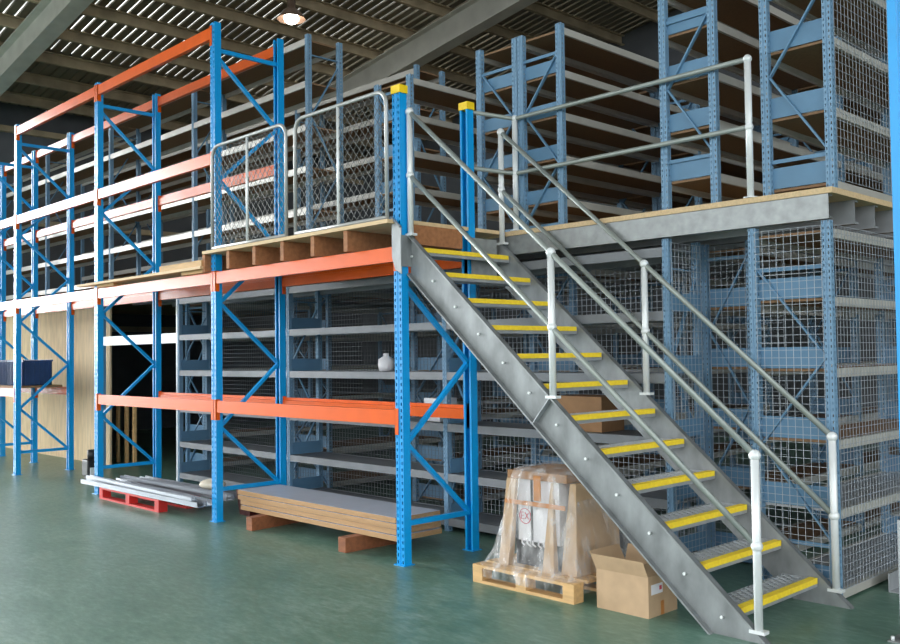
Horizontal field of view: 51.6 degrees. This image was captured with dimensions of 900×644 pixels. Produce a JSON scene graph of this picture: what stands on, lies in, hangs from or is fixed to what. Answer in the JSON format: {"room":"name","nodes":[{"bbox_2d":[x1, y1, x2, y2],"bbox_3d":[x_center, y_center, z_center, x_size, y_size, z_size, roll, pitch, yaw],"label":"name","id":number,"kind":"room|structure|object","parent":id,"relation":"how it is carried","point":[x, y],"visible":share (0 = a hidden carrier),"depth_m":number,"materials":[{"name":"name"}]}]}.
{"room":"warehouse","nodes":[
{"label":"warehouse","id":0,"kind":"room"},
{"bbox_2d":[5,306,111,464],"bbox_3d":[-7.283,1.066,16.306,0.120,2.400,6.374,1,-3,-44],"label":"wall","id":1,"kind":"structure","parent":0,"point":[52,326],"depth_m":15.25,"materials":[{"name":"beige wood"}]},
{"bbox_2d":[103,299,177,480],"bbox_3d":[-4.354,0.897,12.998,0.070,2.430,2.395,1,-3,-44],"label":"door frame","id":2,"kind":"structure","parent":1,"relation":"attached to","point":[168,337],"depth_m":13.22,"materials":[{"name":"light grey painted metal"}]},
{"bbox_2d":[0,101,362,431],"bbox_3d":[-11.437,-1.136,16.896,25.000,6.950,0.310,1,-3,-44],"label":"wall","id":3,"kind":"structure","parent":0,"point":[128,363],"depth_m":21.18,"materials":[{"name":"grey metal"}]},
{"bbox_2d":[0,0,675,161],"bbox_3d":[-1.342,-6.878,6.632,25.080,5.114,29.077,1,-3,-44],"label":"ceiling","id":4,"kind":"structure","parent":0,"point":[52,52],"depth_m":17.65,"materials":[{"name":"white metal"}]},
{"bbox_2d":[277,0,304,24],"bbox_3d":[-2.710,-5.414,15.873,0.480,0.669,0.480,1,-3,-44],"label":"lamp","id":5,"kind":"object","parent":4,"relation":"hanging from","point":[291,15],"visible":1,"depth_m":15.80,"materials":[{"name":"white glass"}]},
{"bbox_2d":[0,420,899,643],"bbox_3d":[-1.284,1.889,6.325,25.000,0.100,29.000,1,-3,-44],"label":"floor","id":6,"kind":"structure","parent":0,"point":[77,566],"depth_m":6.56,"materials":[{"name":"green paint"}]},
{"bbox_2d":[82,449,93,479],"bbox_3d":[-4.661,1.875,12.122,0.200,0.418,0.220,1,-3,-44],"label":"vacuum cleaner","id":7,"kind":"object","parent":6,"relation":"on","point":[87,464],"visible":0.41,"depth_m":12.05,"materials":[{"name":"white plastic"}]},
{"bbox_2d":[116,406,119,461],"bbox_3d":[-5.169,1.665,14.480,0.040,1.020,0.060,1,-3,-44],"label":"batten","id":8,"kind":"object","parent":6,"relation":"on","point":[117,407],"visible":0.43,"depth_m":14.46,"materials":[{"name":"brown wood"}]},
{"bbox_2d":[124,406,128,462],"bbox_3d":[-4.960,1.655,14.265,0.040,1.020,0.060,1,-3,-44],"label":"batten","id":9,"kind":"object","parent":6,"relation":"on","point":[126,408],"visible":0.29,"depth_m":14.25,"materials":[{"name":"brown wood"}]},
{"bbox_2d":[132,407,136,462],"bbox_3d":[-4.773,1.645,14.071,0.040,1.020,0.060,1,-3,-44],"label":"batten","id":10,"kind":"object","parent":6,"relation":"on","point":[134,409],"visible":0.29,"depth_m":14.05,"materials":[{"name":"brown wood"}]},
{"bbox_2d":[99,487,211,512],"bbox_3d":[-3.263,1.944,10.429,0.740,0.130,1.450,1,-3,-44],"label":"pallet","id":11,"kind":"object","parent":6,"relation":"on","point":[159,506],"visible":0.31,"depth_m":10.12,"materials":[{"name":"paint"}]},
{"bbox_2d":[81,478,203,507],"bbox_3d":[-3.395,1.838,10.076,0.075,0.050,2.720,1,-3,-45],"label":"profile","id":12,"kind":"object","parent":11,"relation":"on","point":[197,504],"visible":0.96,"depth_m":9.93,"materials":[{"name":"silver metal"}]},
{"bbox_2d":[86,475,195,500],"bbox_3d":[-3.415,1.792,10.115,0.050,0.035,2.600,1,-3,-43],"label":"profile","id":13,"kind":"object","parent":12,"relation":"on","point":[125,484],"visible":1,"depth_m":9.94,"materials":[{"name":"silver metal"}]},
{"bbox_2d":[109,478,211,505],"bbox_3d":[-3.191,1.837,10.134,0.090,0.050,2.482,1,-3,-41],"label":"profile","id":14,"kind":"object","parent":11,"relation":"on","point":[207,502],"visible":0.42,"depth_m":9.92,"materials":[{"name":"silver metal"}]},
{"bbox_2d":[120,475,231,497],"bbox_3d":[-3.030,1.778,10.120,2.330,0.035,0.060,-3,-3,45],"label":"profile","id":15,"kind":"object","parent":14,"relation":"on","point":[133,478],"visible":1,"depth_m":10.06,"materials":[{"name":"silver metal"}]},
{"bbox_2d":[125,479,233,500],"bbox_3d":[-3.057,1.837,10.320,2.300,0.060,0.090,-3,-3,45],"label":"metal beam","id":16,"kind":"object","parent":11,"relation":"on","point":[164,487],"visible":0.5,"depth_m":10.02,"materials":[{"name":"silver metal"}]},
{"bbox_2d":[199,478,225,489],"bbox_3d":[-2.535,1.732,9.925,0.260,0.117,0.338,1,-3,-44],"label":"sack","id":17,"kind":"object","parent":16,"relation":"on","point":[207,483],"visible":0.48,"depth_m":9.83,"materials":[{"name":"beige fabric"}]},
{"bbox_2d":[140,476,236,498],"bbox_3d":[-2.935,1.845,10.438,0.080,0.050,2.200,1,-3,-45],"label":"metal beam","id":18,"kind":"object","parent":11,"relation":"on","point":[146,477],"visible":0.35,"depth_m":10.60,"materials":[{"name":"silver metal"}]},
{"bbox_2d":[0,21,481,566],"bbox_3d":[-3.950,-0.414,11.415,0.850,4.930,11.160,1,-3,-44],"label":"rack","id":19,"kind":"object","parent":6,"relation":"on","point":[376,262],"visible":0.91,"depth_m":9.69,"materials":[{"name":"blue metal"}]},
{"bbox_2d":[0,384,61,387],"bbox_3d":[-6.819,0.971,14.288,0.680,0.030,2.630,1,-3,-44],"label":"shelf board","id":20,"kind":"object","parent":19,"relation":"on","point":[52,385],"visible":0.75,"depth_m":13.37,"materials":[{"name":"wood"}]},
{"bbox_2d":[0,360,6,384],"bbox_3d":[-6.496,0.754,13.972,0.426,0.370,0.317,1,-3,-44],"label":"plastic crate","id":21,"kind":"object","parent":20,"relation":"on","point":[3,363],"visible":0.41,"depth_m":13.83,"materials":[{"name":"plastic"}]},
{"bbox_2d":[7,360,13,384],"bbox_3d":[-6.267,0.743,13.735,0.426,0.370,0.317,1,-3,-44],"label":"plastic crate","id":22,"kind":"object","parent":20,"relation":"on","point":[10,363],"visible":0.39,"depth_m":13.60,"materials":[{"name":"plastic"}]},
{"bbox_2d":[21,359,52,385],"bbox_3d":[-6.038,0.731,13.498,0.426,0.370,0.317,1,-3,-44],"label":"plastic crate","id":23,"kind":"object","parent":20,"relation":"on","point":[33,372],"visible":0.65,"depth_m":13.38,"materials":[{"name":"blue plastic"}]},
{"bbox_2d":[97,283,127,287],"bbox_3d":[-3.786,-0.422,11.079,0.660,0.030,0.450,1,-3,-44],"label":"timber packer","id":24,"kind":"object","parent":19,"relation":"on","point":[109,284],"visible":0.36,"depth_m":10.79,"materials":[{"name":"beige wood"}]},
{"bbox_2d":[181,270,207,275],"bbox_3d":[-2.362,-0.492,9.607,0.660,0.030,0.450,1,-3,-44],"label":"timber packer","id":25,"kind":"object","parent":19,"relation":"on","point":[197,272],"visible":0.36,"depth_m":9.39,"materials":[{"name":"beige wood"}]},
{"bbox_2d":[76,266,202,287],"bbox_3d":[-3.222,-0.480,10.479,0.765,0.027,3.000,1,-3,-44],"label":"plywood sheet","id":26,"kind":"object","parent":25,"relation":"on","point":[173,273],"visible":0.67,"depth_m":10.17,"materials":[{"name":"beige wood"}]},
{"bbox_2d":[159,260,201,271],"bbox_3d":[-2.513,-0.562,9.722,0.680,0.062,0.880,1,-3,-44],"label":"timber beam","id":27,"kind":"structure","parent":26,"relation":"on","point":[198,262],"depth_m":9.46,"materials":[{"name":"beige wood"}]},
{"bbox_2d":[202,219,498,272],"bbox_3d":[-1.002,-0.633,8.549,1.240,0.201,2.910,1,-3,-44],"label":"access platform","id":28,"kind":"object","parent":19,"relation":"on","point":[372,235],"visible":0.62,"depth_m":7.89,"materials":[{"name":"brown wood"}]},
{"bbox_2d":[210,123,287,249],"bbox_3d":[-1.884,-1.235,8.643,0.032,1.028,1.300,1,-3,-44],"label":"fence panel","id":29,"kind":"object","parent":28,"relation":"on","point":[246,136],"visible":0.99,"depth_m":8.62,"materials":[{"name":"metal"}]},
{"bbox_2d":[293,91,388,234],"bbox_3d":[-0.918,-1.283,7.644,0.032,1.028,1.260,1,-3,-44],"label":"fence panel","id":30,"kind":"object","parent":28,"relation":"on","point":[336,106],"visible":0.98,"depth_m":7.62,"materials":[{"name":"metal"}]},
{"bbox_2d":[236,485,267,515],"bbox_3d":[-2.007,1.819,9.492,0.280,0.280,0.270,1,-3,-44],"label":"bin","id":31,"kind":"object","parent":6,"relation":"on","point":[242,512],"visible":0.07,"depth_m":9.43,"materials":[{"name":"plastic"}]},
{"bbox_2d":[246,514,298,530],"bbox_3d":[-1.638,1.871,8.844,0.100,0.122,0.683,-2,-3,40],"label":"bearer","id":32,"kind":"object","parent":6,"relation":"on","point":[261,521],"visible":0.51,"depth_m":8.67,"materials":[{"name":"brown wood"}]},
{"bbox_2d":[241,505,441,541],"bbox_3d":[-1.047,1.759,8.349,0.490,0.044,2.320,1,-3,-44],"label":"board","id":33,"kind":"object","parent":32,"relation":"on","point":[438,530],"visible":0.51,"depth_m":7.88,"materials":[{"name":"brown wood"}]},
{"bbox_2d":[241,500,440,534],"bbox_3d":[-1.058,1.715,8.390,0.490,0.044,2.320,1,-3,-44],"label":"board","id":34,"kind":"object","parent":33,"relation":"on","point":[259,505],"visible":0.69,"depth_m":7.93,"materials":[{"name":"brown wood"}]},
{"bbox_2d":[238,495,440,529],"bbox_3d":[-1.071,1.670,8.393,0.490,0.044,2.370,1,-3,-44],"label":"board","id":35,"kind":"object","parent":34,"relation":"on","point":[374,522],"visible":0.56,"depth_m":8.05,"materials":[{"name":"brown wood"}]},
{"bbox_2d":[238,484,439,522],"bbox_3d":[-1.080,1.626,8.421,0.490,0.044,2.370,1,-3,-44],"label":"board","id":36,"kind":"object","parent":35,"relation":"on","point":[385,511],"visible":0.89,"depth_m":8.26,"materials":[{"name":"brown wood"}]},
{"bbox_2d":[185,302,395,470],"bbox_3d":[-2.311,0.922,14.461,3.650,2.430,0.550,1,-3,-44],"label":"shelving","id":37,"kind":"object","parent":6,"relation":"on","point":[189,456],"visible":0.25,"depth_m":14.24,"materials":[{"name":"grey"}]},
{"bbox_2d":[338,533,396,552],"bbox_3d":[-0.634,1.822,7.806,0.673,0.122,0.100,1,-3,-42],"label":"bearer","id":38,"kind":"object","parent":6,"relation":"on","point":[353,542],"visible":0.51,"depth_m":7.64,"materials":[{"name":"brown wood"}]},
{"bbox_2d":[291,292,529,487],"bbox_3d":[-0.376,0.827,12.460,3.650,2.430,0.760,1,-3,-44],"label":"shelving","id":39,"kind":"object","parent":6,"relation":"on","point":[359,295],"visible":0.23,"depth_m":11.61,"materials":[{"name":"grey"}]},
{"bbox_2d":[177,238,706,556],"bbox_3d":[-0.798,0.732,9.591,0.462,2.430,7.432,1,-3,-44],"label":"shelving","id":40,"kind":"object","parent":6,"relation":"on","point":[310,452],"visible":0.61,"depth_m":8.83,"materials":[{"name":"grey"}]},
{"bbox_2d":[378,353,394,370],"bbox_3d":[-0.645,0.406,9.409,0.167,0.180,0.170,1,-3,-44],"label":"container","id":41,"kind":"object","parent":40,"relation":"on","point":[385,363],"visible":1,"depth_m":9.35,"materials":[{"name":"white plastic"}]},
{"bbox_2d":[424,397,456,421],"bbox_3d":[-0.090,0.828,8.839,0.222,0.218,0.220,1,-3,-44],"label":"carton","id":42,"kind":"object","parent":40,"relation":"on","point":[426,400],"visible":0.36,"depth_m":8.78,"materials":[{"name":"white cardboard"}]},
{"bbox_2d":[557,394,623,432],"bbox_3d":[1.126,0.740,7.598,0.302,0.280,0.500,1,-3,-44],"label":"carton","id":43,"kind":"object","parent":40,"relation":"on","point":[573,403],"visible":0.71,"depth_m":7.42,"materials":[{"name":"cardboard"}]},
{"bbox_2d":[410,281,655,506],"bbox_3d":[1.111,0.753,10.923,3.650,2.430,0.600,1,-3,-44],"label":"shelving","id":44,"kind":"object","parent":6,"relation":"on","point":[425,362],"visible":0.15,"depth_m":10.06,"materials":[{"name":"blue"}]},
{"bbox_2d":[473,553,596,604],"bbox_3d":[0.769,1.757,6.521,0.820,0.125,0.900,1,-3,-44],"label":"wooden pallet","id":45,"kind":"object","parent":6,"relation":"on","point":[526,575],"visible":0.44,"depth_m":6.23,"materials":[{"name":"beige wood"}]},
{"bbox_2d":[499,463,619,577],"bbox_3d":[0.762,1.382,6.532,0.845,0.775,0.930,1,-3,-44],"label":"load","id":46,"kind":"object","parent":45,"relation":"on","point":[560,521],"visible":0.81,"depth_m":6.30,"materials":[{"name":"cardboard"},{"name":"clear plastic film"},{"name":"dark cardboard"}]},
{"bbox_2d":[390,107,853,643],"bbox_3d":[1.010,0.052,6.493,1.188,3.524,3.018,1,-3,-44],"label":"staircase","id":47,"kind":"structure","parent":6,"relation":"on","point":[685,573],"depth_m":6.17,"materials":[{"name":"metal"}]},
{"bbox_2d":[590,543,676,618],"bbox_3d":[1.155,1.618,5.847,0.399,0.346,0.439,1,-3,-44],"label":"cardboard box","id":48,"kind":"object","parent":6,"relation":"on","point":[629,585],"visible":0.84,"depth_m":5.71,"materials":[{"name":"brown cardboard"}]},
{"bbox_2d":[529,269,773,508],"bbox_3d":[2.247,0.697,9.749,3.650,2.430,0.530,1,-3,-44],"label":"shelving","id":49,"kind":"object","parent":6,"relation":"on","point":[738,323],"visible":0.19,"depth_m":9.59,"materials":[{"name":"blue"}]},
{"bbox_2d":[700,240,899,562],"bbox_3d":[3.516,0.628,8.236,3.729,2.430,0.691,1,-3,-44],"label":"shelving","id":50,"kind":"object","parent":6,"relation":"on","point":[720,360],"visible":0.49,"depth_m":7.43,"materials":[{"name":"blue"}]},
{"bbox_2d":[748,220,899,597],"bbox_3d":[3.778,0.602,7.577,4.289,2.430,0.574,1,-3,-44],"label":"shelving","id":51,"kind":"object","parent":6,"relation":"on","point":[865,563],"visible":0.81,"depth_m":6.24,"materials":[{"name":"blue"}]},
{"bbox_2d":[886,0,899,438],"bbox_3d":[2.000,-0.886,4.023,0.160,5.200,0.180,1,-3,-44],"label":"post","id":52,"kind":"object","parent":6,"relation":"on","point":[893,6],"visible":1,"depth_m":4.04,"materials":[{"name":"blue metal"}]},
{"bbox_2d":[888,570,898,593],"bbox_3d":[3.175,1.718,6.248,0.600,0.120,0.220,1,-3,-44],"label":"galvanised offcut","id":53,"kind":"object","parent":6,"relation":"on","point":[893,577],"visible":1,"depth_m":6.16,"materials":[{"name":"grey metal"}]},
{"bbox_2d":[888,519,899,643],"bbox_3d":[2.501,1.417,5.095,0.160,0.660,0.160,1,-3,-44],"label":"bollard","id":54,"kind":"object","parent":6,"relation":"on","point":[894,639],"visible":1,"depth_m":5.10,"materials":[{"name":"metal"}]},
{"bbox_2d":[112,186,893,316],"bbox_3d":[-1.248,-0.415,14.496,6.662,0.199,17.470,1,-3,-44],"label":"floor","id":55,"kind":"structure","parent":0,"point":[728,223],"depth_m":6.94,"materials":[{"name":"metal"}]},
{"bbox_2d":[6,34,343,299],"bbox_3d":[-4.826,-1.738,13.867,0.480,2.490,9.940,1,-3,-44],"label":"shelving","id":56,"kind":"object","parent":55,"relation":"on","point":[304,53],"visible":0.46,"depth_m":12.24,"materials":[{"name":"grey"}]},
{"bbox_2d":[81,64,446,283],"bbox_3d":[-3.675,-1.714,14.979,0.480,2.490,9.940,1,-3,-44],"label":"shelving","id":57,"kind":"object","parent":55,"relation":"on","point":[185,154],"visible":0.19,"depth_m":13.34,"materials":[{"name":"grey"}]},
{"bbox_2d":[374,73,651,220],"bbox_3d":[1.706,-1.502,11.313,6.320,1.670,0.540,1,-3,-44],"label":"shelving","id":58,"kind":"object","parent":55,"relation":"on","point":[420,92],"visible":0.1,"depth_m":9.48,"materials":[{"name":"blue"}]},
{"bbox_2d":[473,54,757,230],"bbox_3d":[1.125,-1.308,7.048,0.476,0.998,2.362,1,-3,-44],"label":"guard rail","id":59,"kind":"object","parent":55,"relation":"on","point":[746,59],"visible":0.92,"depth_m":6.96,"materials":[{"name":"grey metal"}]},
{"bbox_2d":[476,37,824,231],"bbox_3d":[2.680,-1.550,10.306,6.320,1.670,0.485,1,-3,-44],"label":"shelving","id":60,"kind":"object","parent":55,"relation":"on","point":[505,58],"visible":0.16,"depth_m":8.52,"materials":[{"name":"blue"}]},
{"bbox_2d":[517,22,872,229],"bbox_3d":[3.021,-1.567,9.954,6.320,1.670,0.475,1,-3,-44],"label":"shelving","id":61,"kind":"object","parent":55,"relation":"on","point":[564,45],"visible":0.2,"depth_m":8.21,"materials":[{"name":"blue"}]},
{"bbox_2d":[658,0,889,209],"bbox_3d":[3.992,-1.620,8.950,6.320,1.680,0.460,1,-3,-44],"label":"shelving","id":62,"kind":"object","parent":55,"relation":"on","point":[731,31],"visible":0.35,"depth_m":7.02,"materials":[{"name":"blue metal"}]},
{"bbox_2d":[758,0,891,201],"bbox_3d":[3.810,-1.659,7.636,4.230,1.688,0.499,1,-3,-44],"label":"shelving","id":63,"kind":"object","parent":55,"relation":"on","point":[831,64],"visible":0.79,"depth_m":6.33,"materials":[{"name":"blue metal"}]},
{"bbox_2d":[361,0,897,444],"bbox_3d":[7.702,-3.593,15.278,0.200,11.250,29.000,1,-3,-44],"label":"wall","id":64,"kind":"structure","parent":0,"point":[642,41],"depth_m":18.87,"materials":[{"name":"grey metal"}]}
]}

